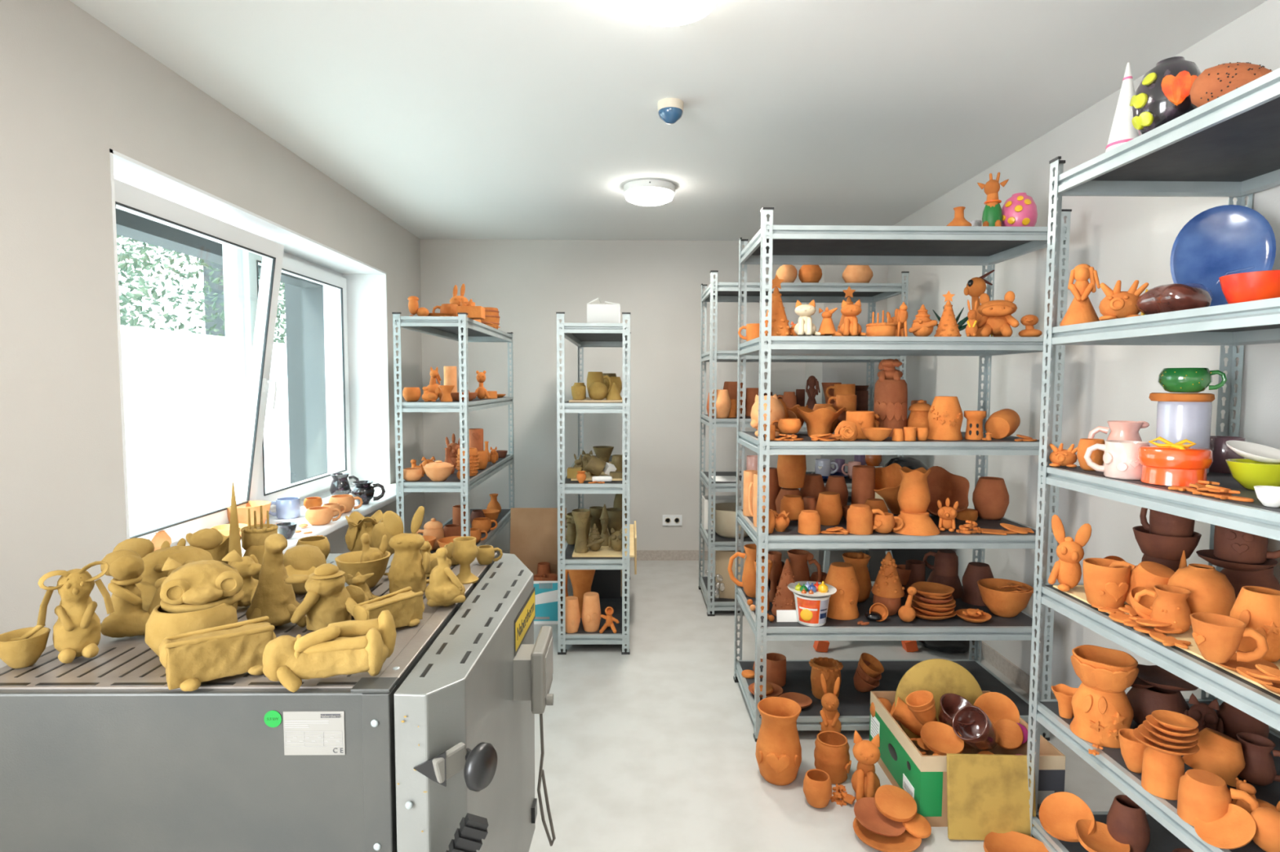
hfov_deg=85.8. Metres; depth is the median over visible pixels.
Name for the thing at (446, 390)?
vase
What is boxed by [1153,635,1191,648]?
figurine
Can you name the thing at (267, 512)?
candle
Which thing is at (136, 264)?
foliage
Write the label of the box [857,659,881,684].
bowl
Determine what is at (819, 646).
step ladder
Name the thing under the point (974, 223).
vase
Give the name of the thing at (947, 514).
figurine
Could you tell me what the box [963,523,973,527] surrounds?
nugget
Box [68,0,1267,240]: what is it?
ceiling
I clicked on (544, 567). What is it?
cup
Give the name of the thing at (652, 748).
floor
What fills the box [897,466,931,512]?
vase
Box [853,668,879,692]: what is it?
bowl
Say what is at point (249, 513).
candle
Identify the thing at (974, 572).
pot
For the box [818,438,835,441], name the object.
shard
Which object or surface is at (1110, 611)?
dish
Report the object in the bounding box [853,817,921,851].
plate
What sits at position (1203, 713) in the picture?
owl figurine
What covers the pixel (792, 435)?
dish
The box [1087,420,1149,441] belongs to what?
jug
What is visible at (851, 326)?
cat figurine
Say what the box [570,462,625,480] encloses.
wooden board
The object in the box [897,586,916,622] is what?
rattle
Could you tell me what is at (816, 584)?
painted miniature
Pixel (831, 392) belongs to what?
vase
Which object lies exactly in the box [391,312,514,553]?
metal shelving rack
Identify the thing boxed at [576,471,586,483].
urn
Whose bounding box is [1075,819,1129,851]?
leaf plate
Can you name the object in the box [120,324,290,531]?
wall
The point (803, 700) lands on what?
plate
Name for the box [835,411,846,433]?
clay pot
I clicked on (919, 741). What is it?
shard
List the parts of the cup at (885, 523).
handle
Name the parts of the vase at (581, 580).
handle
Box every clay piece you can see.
[227,482,242,563]
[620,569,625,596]
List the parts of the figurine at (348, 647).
arm, arm, leg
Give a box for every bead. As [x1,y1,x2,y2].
[746,599,752,605]
[750,604,755,611]
[768,614,774,621]
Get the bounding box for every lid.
[160,549,244,613]
[1137,444,1213,469]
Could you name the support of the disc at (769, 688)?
on the plate at (778, 691)
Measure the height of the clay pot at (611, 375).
0.148 m
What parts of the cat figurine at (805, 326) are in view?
leg, leg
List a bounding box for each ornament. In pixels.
[962,610,972,616]
[966,608,976,614]
[973,608,982,614]
[1088,749,1099,755]
[1092,743,1102,749]
[1168,485,1188,491]
[1185,487,1196,492]
[1189,482,1208,488]
[1191,489,1208,494]
[1196,488,1212,490]
[1197,480,1219,484]
[1200,491,1231,497]
[1205,484,1231,490]
[1208,488,1240,494]
[1213,494,1232,500]
[1214,652,1279,672]
[1231,496,1253,502]
[1235,666,1272,685]
[1246,669,1279,680]
[1255,664,1279,677]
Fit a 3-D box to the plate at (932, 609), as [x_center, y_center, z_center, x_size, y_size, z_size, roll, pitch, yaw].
[1.231,0.747,2.877,0.159,0.027,0.154,2,4,24]
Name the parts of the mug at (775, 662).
handle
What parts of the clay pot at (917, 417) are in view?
lid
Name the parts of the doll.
leg, arm, leg, arm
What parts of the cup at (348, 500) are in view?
handle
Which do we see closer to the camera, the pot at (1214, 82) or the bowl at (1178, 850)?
the pot at (1214, 82)
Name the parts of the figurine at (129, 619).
arm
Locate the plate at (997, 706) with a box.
[973,692,1019,724]
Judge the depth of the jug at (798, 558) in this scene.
3.05 m
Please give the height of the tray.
0.260 m
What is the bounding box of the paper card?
[776,609,797,622]
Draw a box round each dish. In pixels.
[211,523,248,537]
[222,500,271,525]
[426,312,450,316]
[437,536,461,547]
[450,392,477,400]
[773,438,785,440]
[778,434,791,436]
[779,434,794,439]
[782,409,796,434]
[784,438,794,440]
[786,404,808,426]
[794,438,803,440]
[811,471,848,481]
[1091,604,1113,608]
[1097,607,1125,614]
[1108,613,1134,623]
[1118,604,1140,616]
[1123,621,1150,626]
[1128,616,1147,620]
[1133,626,1163,634]
[1134,617,1172,626]
[1148,631,1168,643]
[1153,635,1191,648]
[1154,626,1182,633]
[1218,270,1279,304]
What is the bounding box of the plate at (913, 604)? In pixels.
[911,600,954,616]
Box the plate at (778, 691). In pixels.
[748,681,782,698]
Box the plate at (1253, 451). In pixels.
[1226,440,1279,463]
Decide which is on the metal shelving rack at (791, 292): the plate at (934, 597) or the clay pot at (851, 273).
the clay pot at (851, 273)
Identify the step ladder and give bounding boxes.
[813,550,918,652]
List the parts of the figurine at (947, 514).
arm, arm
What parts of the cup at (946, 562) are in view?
handle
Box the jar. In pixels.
[873,379,907,436]
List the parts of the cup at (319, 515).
handle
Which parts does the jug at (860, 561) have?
spout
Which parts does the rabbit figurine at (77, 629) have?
arm, arm, arm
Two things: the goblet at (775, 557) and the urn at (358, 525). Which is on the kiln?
the urn at (358, 525)
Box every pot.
[144,602,237,657]
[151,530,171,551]
[243,545,265,580]
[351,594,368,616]
[371,521,394,555]
[443,524,465,537]
[456,447,479,476]
[457,470,465,479]
[470,510,484,524]
[480,306,499,329]
[533,573,546,581]
[587,382,608,399]
[602,373,616,377]
[613,493,626,523]
[707,502,748,538]
[711,389,731,418]
[727,399,737,417]
[747,473,769,527]
[761,509,775,533]
[763,467,781,511]
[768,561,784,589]
[775,264,797,282]
[775,488,803,520]
[777,398,788,434]
[777,454,806,488]
[798,265,822,283]
[800,473,826,502]
[808,657,843,699]
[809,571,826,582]
[812,404,838,433]
[813,730,851,784]
[824,561,859,620]
[825,475,848,515]
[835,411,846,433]
[842,265,873,283]
[864,498,888,516]
[870,697,892,717]
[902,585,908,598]
[906,400,931,436]
[910,400,926,412]
[927,395,963,440]
[960,562,993,606]
[972,476,1008,519]
[984,408,1020,439]
[1069,682,1133,748]
[1106,795,1150,851]
[1126,686,1189,724]
[1167,563,1235,624]
[1182,727,1245,786]
[1189,62,1272,106]
[1216,701,1269,742]
[1229,586,1279,662]
[1249,807,1279,851]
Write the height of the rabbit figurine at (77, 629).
0.168 m
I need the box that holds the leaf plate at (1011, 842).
[983,831,1048,851]
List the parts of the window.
handle, sash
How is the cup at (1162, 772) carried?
on the metal shelving rack at (1228, 145)
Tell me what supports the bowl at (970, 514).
on the metal shelving rack at (802, 245)
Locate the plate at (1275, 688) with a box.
[1259,680,1279,694]
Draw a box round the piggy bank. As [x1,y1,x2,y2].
[750,393,785,437]
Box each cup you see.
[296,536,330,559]
[303,497,322,509]
[305,506,341,525]
[322,502,346,516]
[328,494,363,512]
[402,387,421,401]
[403,467,423,481]
[431,303,457,316]
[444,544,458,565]
[463,528,488,542]
[471,517,497,533]
[475,545,502,564]
[477,450,488,470]
[537,561,551,574]
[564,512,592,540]
[571,386,586,399]
[573,382,586,399]
[586,371,612,399]
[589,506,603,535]
[604,377,622,398]
[611,454,622,471]
[771,417,801,434]
[777,391,796,408]
[780,494,804,519]
[798,510,820,534]
[803,496,817,510]
[803,768,831,808]
[846,503,884,534]
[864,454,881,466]
[872,512,904,533]
[872,595,901,616]
[891,428,903,441]
[896,564,911,585]
[903,426,915,441]
[905,690,936,725]
[915,427,928,440]
[923,549,958,577]
[951,705,998,751]
[1076,438,1104,471]
[1082,558,1130,608]
[1108,560,1174,605]
[1118,728,1147,773]
[1141,554,1180,572]
[1141,746,1184,799]
[1157,368,1226,392]
[1177,768,1259,826]
[1190,612,1268,663]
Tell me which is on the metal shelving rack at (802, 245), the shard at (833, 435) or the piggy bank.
the piggy bank
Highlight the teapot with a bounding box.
[416,518,444,550]
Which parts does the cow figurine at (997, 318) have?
arm, leg, leg, arm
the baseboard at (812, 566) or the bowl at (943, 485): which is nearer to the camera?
the bowl at (943, 485)
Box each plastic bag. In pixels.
[884,457,928,470]
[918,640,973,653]
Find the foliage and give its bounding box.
[116,235,286,343]
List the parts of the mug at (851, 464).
handle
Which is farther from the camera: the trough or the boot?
the boot
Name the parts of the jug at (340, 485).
handle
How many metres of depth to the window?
3.41 m
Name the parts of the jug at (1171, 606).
handle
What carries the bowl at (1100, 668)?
on the pot at (1098, 719)
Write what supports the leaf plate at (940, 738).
in the box at (924, 778)
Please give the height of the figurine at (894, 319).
0.142 m
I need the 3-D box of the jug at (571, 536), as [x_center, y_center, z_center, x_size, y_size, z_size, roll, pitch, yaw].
[-0.397,0.606,3.898,0.079,0.122,0.060,2,4,24]
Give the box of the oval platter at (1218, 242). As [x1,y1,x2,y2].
[1169,204,1275,306]
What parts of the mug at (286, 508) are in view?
handle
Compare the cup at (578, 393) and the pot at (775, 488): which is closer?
the pot at (775, 488)
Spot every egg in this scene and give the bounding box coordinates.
[1001,192,1037,226]
[1129,56,1201,135]
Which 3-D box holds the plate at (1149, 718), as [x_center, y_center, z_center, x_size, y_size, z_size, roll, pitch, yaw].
[1.291,0.731,1.674,0.102,0.019,0.100,3,5,38]
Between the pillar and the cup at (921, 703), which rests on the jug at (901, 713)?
the cup at (921, 703)
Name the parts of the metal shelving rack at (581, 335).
post, post, post, post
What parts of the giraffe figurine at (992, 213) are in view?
leg, leg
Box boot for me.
[982,431,992,440]
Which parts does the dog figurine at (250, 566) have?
leg, leg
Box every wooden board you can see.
[568,397,625,402]
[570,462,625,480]
[572,524,634,557]
[634,520,636,574]
[1053,585,1279,696]
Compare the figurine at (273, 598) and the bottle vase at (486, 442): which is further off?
the bottle vase at (486, 442)
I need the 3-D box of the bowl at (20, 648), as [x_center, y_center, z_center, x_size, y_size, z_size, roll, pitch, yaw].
[-1.039,0.376,1.161,0.073,0.054,0.072,-3,5,-40]
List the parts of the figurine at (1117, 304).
leg, leg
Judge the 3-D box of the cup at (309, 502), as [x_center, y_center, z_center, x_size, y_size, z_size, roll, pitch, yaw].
[-1.794,0.426,3.783,0.095,0.063,0.094,-2,4,-25]
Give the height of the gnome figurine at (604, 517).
0.233 m
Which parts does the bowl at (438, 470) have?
lid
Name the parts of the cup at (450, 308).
handle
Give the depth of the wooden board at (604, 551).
3.72 m
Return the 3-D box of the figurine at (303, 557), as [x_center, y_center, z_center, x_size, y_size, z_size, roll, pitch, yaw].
[-0.768,0.326,1.571,0.100,0.107,0.100,-2,4,-26]
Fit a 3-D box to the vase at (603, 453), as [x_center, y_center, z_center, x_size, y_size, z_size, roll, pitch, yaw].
[-0.212,0.191,3.991,0.123,0.141,0.124,0,4,-3]
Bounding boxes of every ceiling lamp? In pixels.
[618,0,717,26]
[623,178,675,206]
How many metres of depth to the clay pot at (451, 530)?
3.86 m
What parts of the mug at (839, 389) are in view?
handle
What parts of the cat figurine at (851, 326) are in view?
leg, leg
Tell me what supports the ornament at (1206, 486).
on the ornament at (1233, 492)
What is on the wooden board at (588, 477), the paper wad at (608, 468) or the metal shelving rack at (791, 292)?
the paper wad at (608, 468)
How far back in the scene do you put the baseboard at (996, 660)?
3.37 m
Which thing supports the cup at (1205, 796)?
on the metal shelving rack at (1228, 145)
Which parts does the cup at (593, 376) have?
handle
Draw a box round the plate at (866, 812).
[853,797,906,836]
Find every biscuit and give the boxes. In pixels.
[830,795,839,802]
[831,783,844,792]
[832,791,842,798]
[836,784,846,791]
[836,799,846,806]
[840,791,847,799]
[843,794,855,804]
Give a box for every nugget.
[959,524,969,530]
[962,529,972,533]
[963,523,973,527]
[965,520,975,524]
[973,526,980,530]
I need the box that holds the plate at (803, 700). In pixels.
[778,692,812,708]
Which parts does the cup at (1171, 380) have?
handle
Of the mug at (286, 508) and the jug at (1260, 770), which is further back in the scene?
the mug at (286, 508)
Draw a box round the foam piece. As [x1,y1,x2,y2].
[591,475,612,481]
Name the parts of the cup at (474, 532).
handle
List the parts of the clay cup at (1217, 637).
handle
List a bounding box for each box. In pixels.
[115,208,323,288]
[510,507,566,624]
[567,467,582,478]
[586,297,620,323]
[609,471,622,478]
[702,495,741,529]
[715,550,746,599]
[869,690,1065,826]
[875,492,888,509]
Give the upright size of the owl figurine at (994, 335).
0.178 m
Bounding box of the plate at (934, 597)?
[922,592,952,599]
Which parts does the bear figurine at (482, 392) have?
arm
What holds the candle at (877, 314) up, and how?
on the cake at (883, 329)
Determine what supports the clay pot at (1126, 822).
on the metal shelving rack at (1228, 145)
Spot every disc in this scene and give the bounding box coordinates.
[741,670,755,678]
[752,683,773,694]
[874,784,917,822]
[894,658,982,745]
[902,813,931,838]
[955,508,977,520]
[994,719,1023,749]
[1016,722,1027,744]
[1148,392,1215,402]
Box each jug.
[329,472,359,495]
[561,521,576,544]
[727,543,764,597]
[786,549,822,582]
[842,551,871,602]
[889,697,937,736]
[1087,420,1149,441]
[1133,584,1191,634]
[1236,732,1279,786]
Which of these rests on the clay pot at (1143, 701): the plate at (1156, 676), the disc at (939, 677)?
the plate at (1156, 676)
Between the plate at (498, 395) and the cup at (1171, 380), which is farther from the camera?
the plate at (498, 395)
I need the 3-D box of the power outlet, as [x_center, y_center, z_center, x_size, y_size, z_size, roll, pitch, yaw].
[0.260,0.759,5.545,0.156,0.084,0.016,0,4,-1]
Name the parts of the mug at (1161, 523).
handle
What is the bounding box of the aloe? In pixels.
[933,306,968,331]
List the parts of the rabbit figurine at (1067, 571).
arm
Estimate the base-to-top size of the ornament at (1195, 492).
0.007 m
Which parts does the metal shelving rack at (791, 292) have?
post, post, post, post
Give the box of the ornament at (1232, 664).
[1214,652,1279,672]
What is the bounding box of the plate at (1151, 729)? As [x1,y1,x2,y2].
[1142,720,1199,743]
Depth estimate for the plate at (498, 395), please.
4.70 m
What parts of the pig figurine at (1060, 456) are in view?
leg, leg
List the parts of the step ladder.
rail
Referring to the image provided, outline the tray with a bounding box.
[591,569,620,598]
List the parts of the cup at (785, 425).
handle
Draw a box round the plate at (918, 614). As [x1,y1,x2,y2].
[911,605,956,620]
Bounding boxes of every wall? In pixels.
[0,0,424,668]
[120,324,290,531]
[419,239,807,550]
[804,265,888,565]
[883,0,1279,735]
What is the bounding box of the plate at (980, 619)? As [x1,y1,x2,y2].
[955,608,991,622]
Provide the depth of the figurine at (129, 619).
1.28 m
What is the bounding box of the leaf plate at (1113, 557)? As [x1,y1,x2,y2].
[1104,555,1125,561]
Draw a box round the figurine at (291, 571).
[284,564,315,577]
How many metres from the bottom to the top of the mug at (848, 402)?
0.074 m
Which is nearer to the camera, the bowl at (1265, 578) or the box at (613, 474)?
the bowl at (1265, 578)
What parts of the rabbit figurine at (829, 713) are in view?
arm, arm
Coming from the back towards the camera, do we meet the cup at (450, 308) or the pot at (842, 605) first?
the cup at (450, 308)
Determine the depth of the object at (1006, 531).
2.75 m
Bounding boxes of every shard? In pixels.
[809,434,829,439]
[816,433,831,437]
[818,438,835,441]
[820,530,835,533]
[826,527,843,531]
[828,434,840,436]
[834,526,848,533]
[834,530,843,534]
[861,622,869,625]
[909,737,919,741]
[916,737,930,751]
[977,751,993,754]
[1016,434,1032,439]
[1018,438,1036,441]
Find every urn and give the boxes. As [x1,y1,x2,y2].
[345,510,382,551]
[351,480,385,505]
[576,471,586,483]
[773,511,790,532]
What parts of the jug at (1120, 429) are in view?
handle, spout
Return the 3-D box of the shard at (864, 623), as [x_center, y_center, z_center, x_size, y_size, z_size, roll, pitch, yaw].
[0.906,0.795,2.772,0.041,0.007,0.019,-1,4,-21]
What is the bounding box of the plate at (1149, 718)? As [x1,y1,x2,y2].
[1145,714,1199,737]
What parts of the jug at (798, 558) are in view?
spout, handle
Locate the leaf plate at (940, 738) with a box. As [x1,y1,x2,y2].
[920,721,964,755]
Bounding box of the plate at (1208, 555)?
[1195,549,1278,571]
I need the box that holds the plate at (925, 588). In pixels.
[911,582,954,596]
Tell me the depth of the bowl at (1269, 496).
1.40 m
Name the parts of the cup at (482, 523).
handle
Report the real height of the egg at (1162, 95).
0.196 m
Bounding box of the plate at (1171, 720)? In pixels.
[1151,710,1198,731]
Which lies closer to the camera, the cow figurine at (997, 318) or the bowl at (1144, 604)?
the bowl at (1144, 604)
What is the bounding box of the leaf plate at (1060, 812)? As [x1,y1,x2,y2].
[1039,791,1096,842]
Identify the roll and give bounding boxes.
[846,496,851,505]
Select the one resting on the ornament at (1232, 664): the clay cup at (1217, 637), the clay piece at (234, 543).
the clay cup at (1217, 637)
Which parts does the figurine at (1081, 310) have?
arm, arm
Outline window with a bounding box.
[114,178,351,546]
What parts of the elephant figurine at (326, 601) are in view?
arm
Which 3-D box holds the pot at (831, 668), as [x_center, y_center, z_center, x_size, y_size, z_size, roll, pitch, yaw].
[0.794,1.082,2.949,0.141,0.145,0.138,1,4,15]
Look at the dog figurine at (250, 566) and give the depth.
1.44 m
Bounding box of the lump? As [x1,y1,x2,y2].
[1135,283,1213,315]
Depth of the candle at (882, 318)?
2.77 m
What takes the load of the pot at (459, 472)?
on the metal shelving rack at (462, 329)
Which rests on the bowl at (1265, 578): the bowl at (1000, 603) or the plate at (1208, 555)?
the plate at (1208, 555)
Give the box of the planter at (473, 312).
[456,306,484,319]
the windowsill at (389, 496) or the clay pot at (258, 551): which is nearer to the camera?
the clay pot at (258, 551)
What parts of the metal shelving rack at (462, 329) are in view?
post, post, post, post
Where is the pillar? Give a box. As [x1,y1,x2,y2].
[203,259,225,337]
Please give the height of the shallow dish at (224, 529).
0.054 m
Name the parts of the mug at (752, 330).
handle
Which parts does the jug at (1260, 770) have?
handle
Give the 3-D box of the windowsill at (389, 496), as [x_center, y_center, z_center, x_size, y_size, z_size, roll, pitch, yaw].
[-1.760,0.493,3.506,0.520,0.035,2.590,0,4,-1]
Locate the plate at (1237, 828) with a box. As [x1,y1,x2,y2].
[1194,803,1256,849]
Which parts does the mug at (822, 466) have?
handle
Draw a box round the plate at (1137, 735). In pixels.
[1132,728,1199,755]
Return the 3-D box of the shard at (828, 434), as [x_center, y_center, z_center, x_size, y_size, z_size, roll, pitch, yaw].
[0.729,0.037,2.733,0.060,0.019,0.062,3,5,39]
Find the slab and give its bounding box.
[946,753,1035,839]
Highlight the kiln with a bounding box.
[0,552,555,851]
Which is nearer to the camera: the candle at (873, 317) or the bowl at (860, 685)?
the candle at (873, 317)
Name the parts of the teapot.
handle, lid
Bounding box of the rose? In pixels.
[834,420,857,440]
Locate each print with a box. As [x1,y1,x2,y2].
[533,582,558,621]
[869,704,942,817]
[1038,769,1065,792]
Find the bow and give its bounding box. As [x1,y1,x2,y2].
[1148,436,1195,449]
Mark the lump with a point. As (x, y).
(1172, 297)
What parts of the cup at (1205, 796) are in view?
handle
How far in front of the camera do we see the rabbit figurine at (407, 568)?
1.53 m
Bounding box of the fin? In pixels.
[284,283,328,484]
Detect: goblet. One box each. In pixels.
[452,536,478,584]
[768,551,782,602]
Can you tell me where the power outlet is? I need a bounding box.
[662,515,682,525]
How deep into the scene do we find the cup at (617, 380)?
3.95 m
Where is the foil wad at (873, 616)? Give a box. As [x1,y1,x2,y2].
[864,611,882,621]
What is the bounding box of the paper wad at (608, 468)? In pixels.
[603,462,616,475]
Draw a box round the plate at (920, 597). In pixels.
[914,592,953,604]
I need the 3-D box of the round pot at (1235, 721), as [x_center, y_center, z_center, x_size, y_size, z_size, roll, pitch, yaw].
[1.640,0.812,1.879,0.112,0.129,0.111,3,5,42]
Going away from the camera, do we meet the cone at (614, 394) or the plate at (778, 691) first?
the plate at (778, 691)
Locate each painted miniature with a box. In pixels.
[795,582,801,591]
[800,583,807,591]
[804,581,810,591]
[807,582,817,592]
[813,581,819,591]
[817,581,828,592]
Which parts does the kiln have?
plate, type plate, corner panel, door, door knob, name plate, name plate, control panel, control knob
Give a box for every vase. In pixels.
[186,528,241,564]
[438,385,454,401]
[444,366,457,392]
[444,448,454,474]
[452,505,469,528]
[467,428,483,450]
[484,391,497,399]
[484,441,490,462]
[486,493,501,512]
[562,569,595,617]
[562,595,580,633]
[572,508,590,553]
[581,591,600,631]
[584,455,606,476]
[592,445,613,471]
[706,392,713,417]
[723,382,746,417]
[742,470,757,516]
[745,387,759,416]
[754,559,772,610]
[755,697,801,786]
[764,425,775,440]
[795,389,804,406]
[796,406,845,436]
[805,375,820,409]
[815,491,843,525]
[821,382,841,404]
[845,410,874,439]
[851,465,875,504]
[855,391,868,411]
[873,462,902,514]
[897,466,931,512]
[946,206,971,226]
[969,220,982,226]
[1051,684,1077,719]
[1155,401,1212,473]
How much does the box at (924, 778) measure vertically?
0.235 m
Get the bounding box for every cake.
[240,505,278,550]
[866,310,896,336]
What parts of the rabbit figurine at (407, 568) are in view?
arm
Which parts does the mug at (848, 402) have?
handle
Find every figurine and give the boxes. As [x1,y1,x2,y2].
[0,560,114,668]
[100,549,167,637]
[112,528,222,611]
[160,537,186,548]
[227,554,261,609]
[245,533,306,627]
[262,609,396,692]
[283,544,326,595]
[284,563,364,631]
[284,564,315,577]
[346,572,378,599]
[360,533,386,562]
[382,506,430,593]
[407,296,429,316]
[410,459,427,476]
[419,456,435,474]
[420,541,453,577]
[421,386,439,401]
[424,547,466,607]
[426,366,442,400]
[445,433,459,469]
[449,284,468,306]
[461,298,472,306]
[474,370,490,399]
[488,446,497,463]
[573,453,582,471]
[580,449,592,472]
[586,523,604,551]
[599,504,609,546]
[608,528,626,551]
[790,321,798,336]
[793,299,821,336]
[817,307,841,336]
[819,673,841,733]
[840,299,866,336]
[851,730,880,800]
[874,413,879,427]
[877,359,902,382]
[886,308,904,336]
[896,302,907,336]
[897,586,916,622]
[908,304,937,337]
[937,497,958,532]
[964,269,994,337]
[965,299,977,337]
[976,290,1019,337]
[977,172,1008,226]
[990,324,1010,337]
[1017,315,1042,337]
[1048,443,1077,467]
[1048,514,1091,591]
[1059,263,1100,326]
[1098,280,1148,320]
[1183,693,1223,733]
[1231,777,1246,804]
[1234,782,1279,813]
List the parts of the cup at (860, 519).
handle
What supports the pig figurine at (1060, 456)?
on the metal shelving rack at (1228, 145)
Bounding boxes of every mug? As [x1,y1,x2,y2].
[268,497,300,519]
[737,323,759,341]
[746,455,759,470]
[752,653,786,687]
[814,458,838,475]
[825,384,855,401]
[827,395,856,411]
[831,458,844,472]
[841,461,861,479]
[853,454,866,465]
[905,560,925,586]
[1084,440,1150,479]
[1139,507,1195,537]
[1209,435,1245,473]
[1213,524,1279,564]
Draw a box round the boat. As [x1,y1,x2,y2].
[352,586,424,628]
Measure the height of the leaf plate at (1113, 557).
0.109 m
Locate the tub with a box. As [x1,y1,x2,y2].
[793,592,830,626]
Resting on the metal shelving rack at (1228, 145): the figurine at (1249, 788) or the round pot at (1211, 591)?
the figurine at (1249, 788)
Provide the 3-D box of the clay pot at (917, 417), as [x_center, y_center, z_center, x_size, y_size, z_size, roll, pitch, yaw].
[1.201,-0.034,2.950,0.112,0.157,0.111,2,4,22]
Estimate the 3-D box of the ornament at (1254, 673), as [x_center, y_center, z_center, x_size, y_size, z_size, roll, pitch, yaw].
[1.251,0.496,1.374,0.064,0.015,0.063,1,4,11]
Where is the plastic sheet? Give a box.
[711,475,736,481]
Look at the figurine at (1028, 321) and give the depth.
2.75 m
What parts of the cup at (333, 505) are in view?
handle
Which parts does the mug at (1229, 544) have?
handle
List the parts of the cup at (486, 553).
handle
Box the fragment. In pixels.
[297,523,307,528]
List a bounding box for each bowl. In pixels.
[0,626,50,668]
[275,522,297,539]
[334,551,391,588]
[422,460,453,481]
[422,535,436,549]
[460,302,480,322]
[482,509,499,523]
[496,450,507,457]
[540,573,557,581]
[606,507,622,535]
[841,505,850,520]
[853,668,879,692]
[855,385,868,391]
[857,653,884,677]
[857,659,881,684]
[861,427,892,441]
[869,603,888,621]
[891,511,940,536]
[926,466,969,516]
[926,564,963,599]
[937,693,975,728]
[977,577,1033,617]
[1071,644,1138,693]
[1128,586,1157,615]
[1132,525,1201,560]
[1140,464,1208,487]
[1172,848,1194,851]
[1219,567,1279,599]
[1225,458,1279,490]
[1253,485,1279,507]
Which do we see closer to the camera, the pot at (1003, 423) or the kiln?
the kiln
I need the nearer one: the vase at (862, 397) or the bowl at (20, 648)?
the bowl at (20, 648)
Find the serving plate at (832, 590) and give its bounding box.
[787,581,836,597]
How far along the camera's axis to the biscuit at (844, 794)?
2.37 m
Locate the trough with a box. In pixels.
[158,616,276,691]
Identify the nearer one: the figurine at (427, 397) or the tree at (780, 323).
the tree at (780, 323)
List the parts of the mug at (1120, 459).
handle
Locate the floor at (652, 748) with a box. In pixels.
[528,560,1125,851]
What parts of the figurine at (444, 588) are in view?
arm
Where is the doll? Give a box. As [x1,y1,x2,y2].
[599,606,619,633]
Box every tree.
[764,275,792,336]
[836,285,857,336]
[933,290,961,337]
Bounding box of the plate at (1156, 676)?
[1136,664,1198,691]
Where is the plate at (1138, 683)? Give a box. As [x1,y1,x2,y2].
[1130,676,1154,688]
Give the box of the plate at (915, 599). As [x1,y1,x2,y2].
[911,595,955,608]
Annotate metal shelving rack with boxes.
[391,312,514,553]
[555,311,631,654]
[697,271,909,616]
[733,207,1071,742]
[1026,67,1279,851]
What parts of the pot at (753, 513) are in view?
handle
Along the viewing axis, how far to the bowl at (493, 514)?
4.50 m
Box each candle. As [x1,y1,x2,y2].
[248,508,250,529]
[253,511,257,528]
[259,505,263,528]
[266,510,269,528]
[871,311,874,323]
[876,312,879,323]
[881,310,884,323]
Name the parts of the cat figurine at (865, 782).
leg, leg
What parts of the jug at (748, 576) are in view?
handle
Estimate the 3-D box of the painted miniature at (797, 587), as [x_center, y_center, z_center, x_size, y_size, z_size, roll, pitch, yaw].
[0.645,0.654,2.798,0.032,0.038,0.032,0,4,-1]
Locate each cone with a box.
[606,382,622,399]
[771,558,795,616]
[871,551,904,598]
[1105,62,1139,152]
[1178,550,1186,568]
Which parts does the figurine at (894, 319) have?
arm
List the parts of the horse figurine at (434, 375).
leg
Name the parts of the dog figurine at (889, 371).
leg, leg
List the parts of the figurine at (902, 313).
leg, leg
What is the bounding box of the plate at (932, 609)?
[916,604,955,612]
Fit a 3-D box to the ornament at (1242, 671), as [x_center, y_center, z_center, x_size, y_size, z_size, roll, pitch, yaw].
[1.235,0.503,1.385,0.028,0.017,0.060,-2,4,-31]
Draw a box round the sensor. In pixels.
[657,97,683,124]
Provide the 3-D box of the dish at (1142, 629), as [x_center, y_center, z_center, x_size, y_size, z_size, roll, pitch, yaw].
[1.252,0.504,1.699,0.061,0.007,0.028,4,5,44]
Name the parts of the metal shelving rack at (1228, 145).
post, post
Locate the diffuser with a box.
[624,186,674,206]
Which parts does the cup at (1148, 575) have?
handle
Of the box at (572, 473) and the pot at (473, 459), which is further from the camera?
the pot at (473, 459)
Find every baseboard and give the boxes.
[494,550,789,560]
[807,560,868,572]
[971,640,1056,699]
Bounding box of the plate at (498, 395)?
[497,394,506,397]
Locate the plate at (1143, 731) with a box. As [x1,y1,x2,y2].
[1137,724,1198,749]

